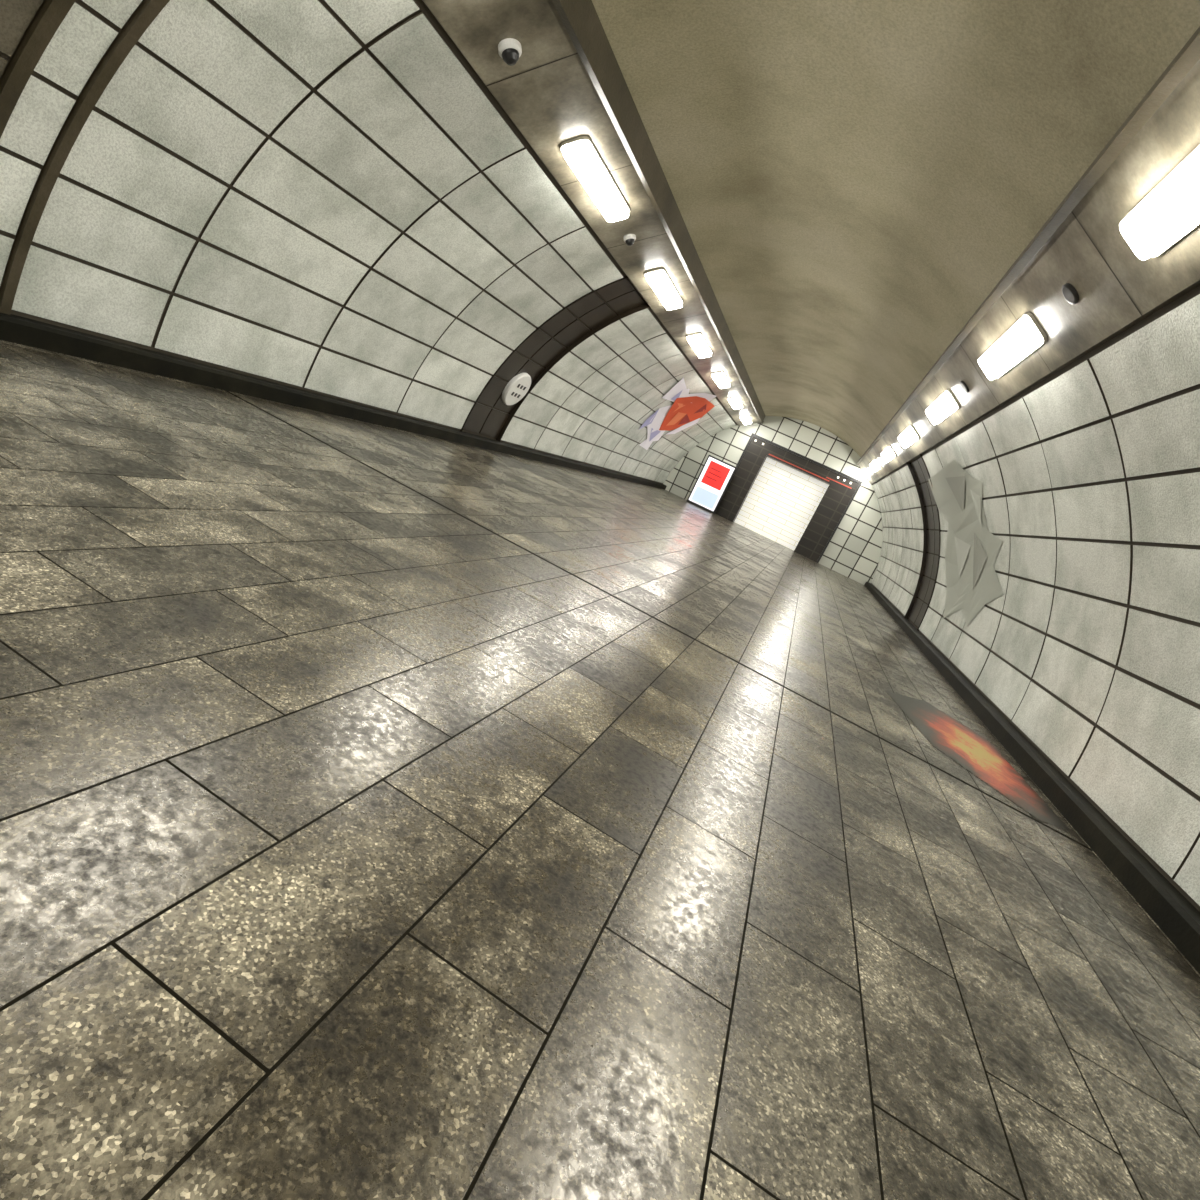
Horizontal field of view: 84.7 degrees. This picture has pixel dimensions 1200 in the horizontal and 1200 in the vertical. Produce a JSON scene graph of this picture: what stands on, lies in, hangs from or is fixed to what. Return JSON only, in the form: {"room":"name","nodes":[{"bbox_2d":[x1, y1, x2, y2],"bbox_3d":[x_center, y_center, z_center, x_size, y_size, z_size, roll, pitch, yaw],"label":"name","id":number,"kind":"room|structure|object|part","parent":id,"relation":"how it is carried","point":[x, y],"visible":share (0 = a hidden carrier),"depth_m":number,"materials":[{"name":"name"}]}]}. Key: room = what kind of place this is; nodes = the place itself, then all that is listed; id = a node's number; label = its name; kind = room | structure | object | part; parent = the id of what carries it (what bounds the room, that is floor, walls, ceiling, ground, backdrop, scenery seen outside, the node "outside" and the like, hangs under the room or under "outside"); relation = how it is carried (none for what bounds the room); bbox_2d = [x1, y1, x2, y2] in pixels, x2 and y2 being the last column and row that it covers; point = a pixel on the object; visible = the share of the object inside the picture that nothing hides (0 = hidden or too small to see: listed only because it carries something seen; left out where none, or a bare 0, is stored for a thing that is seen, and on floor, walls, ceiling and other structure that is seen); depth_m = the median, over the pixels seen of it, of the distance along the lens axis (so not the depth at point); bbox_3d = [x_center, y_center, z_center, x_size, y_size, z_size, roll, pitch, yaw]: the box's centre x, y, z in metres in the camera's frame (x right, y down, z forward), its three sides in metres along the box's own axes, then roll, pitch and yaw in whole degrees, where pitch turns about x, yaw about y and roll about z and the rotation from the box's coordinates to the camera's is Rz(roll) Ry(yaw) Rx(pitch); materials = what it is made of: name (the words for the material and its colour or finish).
{"room":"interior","nodes":[
{"label":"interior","id":0,"kind":"room"},
{"bbox_2d":[0,0,736,483],"bbox_3d":[-0.737,-3.102,8.214,1.739,3.006,26.800,28,14,13],"label":"wall","id":1,"kind":"structure","parent":0,"point":[328,198],"depth_m":4.75,"materials":[{"name":"tile"}]},
{"bbox_2d":[0,312,666,489],"bbox_3d":[-1.974,-2.189,8.717,0.170,0.135,26.800,28,14,13],"label":"baseboard","id":2,"kind":"structure","parent":1,"relation":"attached to","point":[16,329],"depth_m":5.30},
{"bbox_2d":[498,38,521,65],"bbox_3d":[-0.582,-3.505,4.208,0.143,0.133,0.151,30,15,21],"label":"dome security camera","id":3,"kind":"object","parent":1,"relation":"attached to","point":[509,49],"visible":1,"depth_m":4.17,"materials":[{"name":"white plastic"}]},
{"bbox_2d":[502,373,530,404],"bbox_3d":[-1.204,-3.054,9.531,0.216,0.532,0.540,28,14,13],"label":"wall speaker","id":4,"kind":"object","parent":1,"relation":"attached to","point":[519,385],"visible":1,"depth_m":9.44,"materials":[{"name":"white plastic"}]},
{"bbox_2d":[423,0,764,425],"bbox_3d":[0.633,-4.120,7.660,0.785,0.723,26.806,28,14,13],"label":"ceiling light panel","id":5,"kind":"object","parent":1,"relation":"attached to","point":[567,81],"depth_m":5.13,"materials":[{"name":"metal"}]},
{"bbox_2d":[560,136,629,221],"bbox_3d":[-0.016,-3.707,5.853,0.242,0.193,1.340,28,14,13],"label":"fluorescent light","id":6,"kind":"object","parent":1,"relation":"attached to","point":[580,153],"visible":1,"depth_m":5.68,"materials":[{"name":"beige plastic"}]},
{"bbox_2d":[623,234,635,245],"bbox_3d":[0.310,-3.837,7.001,0.129,0.120,0.136,30,15,21],"label":"dome security camera","id":7,"kind":"object","parent":1,"relation":"attached to","point":[629,239],"visible":1,"depth_m":6.96,"materials":[{"name":"white plastic"}]},
{"bbox_2d":[644,268,682,309],"bbox_3d":[0.842,-4.024,8.541,0.242,0.193,1.340,28,14,13],"label":"fluorescent light","id":8,"kind":"object","parent":1,"relation":"attached to","point":[658,279],"visible":1,"depth_m":8.37,"materials":[{"name":"beige plastic"}]},
{"bbox_2d":[640,377,715,449],"bbox_3d":[1.798,-4.302,15.743,1.249,1.839,4.752,28,14,13],"label":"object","id":9,"kind":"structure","parent":1,"relation":"attached to","point":[686,410],"depth_m":15.88,"materials":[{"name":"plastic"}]},
{"bbox_2d":[686,332,711,357],"bbox_3d":[1.700,-4.342,11.230,0.242,0.193,1.340,28,14,13],"label":"fluorescent light","id":10,"kind":"object","parent":1,"relation":"attached to","point":[697,341],"visible":1,"depth_m":11.04,"materials":[{"name":"beige plastic"}]},
{"bbox_2d":[711,371,729,388],"bbox_3d":[2.559,-4.659,13.918,0.242,0.193,1.340,28,14,13],"label":"fluorescent light","id":11,"kind":"object","parent":1,"relation":"attached to","point":[719,377],"visible":1,"depth_m":13.72,"materials":[{"name":"beige plastic"}]},
{"bbox_2d":[728,396,742,408],"bbox_3d":[3.417,-4.977,16.607,0.242,0.193,1.340,28,14,13],"label":"fluorescent light","id":12,"kind":"object","parent":1,"relation":"attached to","point":[735,402],"visible":1,"depth_m":16.38,"materials":[{"name":"beige plastic"}]},
{"bbox_2d":[739,415,751,424],"bbox_3d":[4.275,-5.294,19.295,0.242,0.193,1.340,28,14,13],"label":"fluorescent light","id":13,"kind":"object","parent":1,"relation":"attached to","point":[745,419],"visible":1,"depth_m":19.06,"materials":[{"name":"beige plastic"}]},
{"bbox_2d":[0,340,1199,1199],"bbox_3d":[1.286,-0.590,8.921,7.800,0.100,28.800,28,14,13],"label":"floor","id":14,"kind":"structure","parent":0,"point":[386,813],"depth_m":1.66,"materials":[{"name":"stone"}]},
{"bbox_2d":[686,455,736,513],"bbox_3d":[3.390,-3.518,20.060,0.920,1.550,0.184,26,14,3],"label":"display","id":15,"kind":"object","parent":14,"relation":"on","point":[716,474],"visible":1,"depth_m":19.98,"materials":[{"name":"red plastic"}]},
{"bbox_2d":[714,433,861,562],"bbox_3d":[5.800,-3.175,20.559,3.580,2.690,0.860,28,14,13],"label":"portal","id":16,"kind":"object","parent":14,"relation":"on","point":[791,499],"visible":0.97,"depth_m":20.44,"materials":[{"name":"metal"}]},
{"bbox_3d":[5.678,-3.020,20.679,2.080,2.260,0.060,28,14,13],"label":"lit panel","id":17,"kind":"part","parent":16,"relation":"part of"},
{"bbox_2d":[886,691,1070,830],"bbox_3d":[2.692,1.066,4.950,1.010,0.001,2.100,28,14,13],"label":"decal","id":18,"kind":"object","parent":14,"relation":"on","point":[971,750],"depth_m":4.77},
{"bbox_2d":[663,416,882,584],"bbox_3d":[5.807,-3.635,20.217,7.300,3.668,0.001,28,14,13],"label":"wall","id":19,"kind":"structure","parent":0,"point":[854,550],"depth_m":19.94,"materials":[{"name":"white tile"}]},
{"bbox_2d":[592,0,1199,456],"bbox_3d":[2.434,-3.587,7.145,3.110,0.342,26.800,28,14,13],"label":"ceiling","id":20,"kind":"structure","parent":0,"point":[850,182],"depth_m":4.79,"materials":[{"name":"paint"}]},
{"bbox_2d":[871,285,1199,911],"bbox_3d":[3.977,-0.582,7.007,1.739,3.006,26.800,28,14,13],"label":"wall","id":21,"kind":"structure","parent":0,"point":[1089,648],"depth_m":4.67,"materials":[{"name":"tile"}]},
{"bbox_2d":[861,468,870,478],"bbox_3d":[7.627,-3.611,18.847,0.242,0.193,1.340,28,14,13],"label":"fluorescent light","id":22,"kind":"object","parent":21,"relation":"attached to","point":[865,473],"visible":1,"depth_m":18.49,"materials":[{"name":"beige plastic"}]},
{"bbox_2d":[870,459,881,471],"bbox_3d":[6.763,-3.292,16.139,0.242,0.193,1.340,28,14,13],"label":"fluorescent light","id":23,"kind":"object","parent":21,"relation":"attached to","point":[875,465],"visible":1,"depth_m":15.80,"materials":[{"name":"beige plastic"}]},
{"bbox_2d":[881,445,896,462],"bbox_3d":[5.899,-2.972,13.432,0.242,0.193,1.340,28,14,13],"label":"fluorescent light","id":24,"kind":"object","parent":21,"relation":"attached to","point":[888,454],"visible":1,"depth_m":13.15,"materials":[{"name":"beige plastic"}]},
{"bbox_2d":[898,425,919,447],"bbox_3d":[5.034,-2.652,10.724,0.242,0.193,1.340,28,14,13],"label":"fluorescent light","id":25,"kind":"object","parent":21,"relation":"attached to","point":[910,435],"visible":1,"depth_m":10.46,"materials":[{"name":"beige plastic"}]},
{"bbox_2d":[925,389,960,424],"bbox_3d":[4.170,-2.333,8.017,0.242,0.193,1.340,28,14,13],"label":"fluorescent light","id":26,"kind":"object","parent":21,"relation":"attached to","point":[947,403],"visible":1,"depth_m":7.78,"materials":[{"name":"beige plastic"}]},
{"bbox_2d":[960,381,968,392],"bbox_3d":[3.804,-2.226,6.868,0.126,0.087,0.140,30,14,19],"label":"ceiling speaker","id":27,"kind":"object","parent":21,"relation":"attached to","point":[964,386],"visible":1,"depth_m":6.83,"materials":[{"name":"black plastic"}]},
{"bbox_2d":[928,460,1002,625],"bbox_3d":[4.884,-0.790,9.177,1.073,1.974,4.136,28,14,13],"label":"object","id":28,"kind":"object","parent":21,"relation":"attached to","point":[971,552],"visible":1,"depth_m":8.85,"materials":[{"name":"grey paper"}]},
{"bbox_2d":[978,312,1046,379],"bbox_3d":[3.306,-2.013,5.309,0.242,0.193,1.340,28,14,13],"label":"fluorescent light","id":29,"kind":"object","parent":21,"relation":"attached to","point":[1026,335],"visible":1,"depth_m":5.09,"materials":[{"name":"beige plastic"}]},
{"bbox_2d":[856,26,1199,483],"bbox_3d":[3.915,-2.366,6.819,0.785,0.723,26.806,28,14,13],"label":"ceiling light panel","id":30,"kind":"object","parent":21,"relation":"attached to","point":[1082,244],"depth_m":3.81,"materials":[{"name":"metal"}]},
{"bbox_2d":[864,582,1199,973],"bbox_3d":[4.039,1.026,7.177,0.170,0.135,26.800,28,14,13],"label":"baseboard","id":31,"kind":"structure","parent":21,"relation":"attached to","point":[1179,920],"depth_m":4.00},
{"bbox_2d":[1062,283,1078,304],"bbox_3d":[2.913,-1.896,4.075,0.126,0.087,0.140,30,14,19],"label":"ceiling speaker","id":32,"kind":"object","parent":21,"relation":"attached to","point":[1070,293],"visible":1,"depth_m":4.05,"materials":[{"name":"black plastic"}]},
{"bbox_2d":[1120,145,1199,259],"bbox_3d":[2.441,-1.693,2.602,0.242,0.193,1.340,28,14,13],"label":"fluorescent light","id":33,"kind":"object","parent":21,"relation":"attached to","point":[1170,211],"visible":1,"depth_m":2.90,"materials":[{"name":"beige plastic"}]}
]}

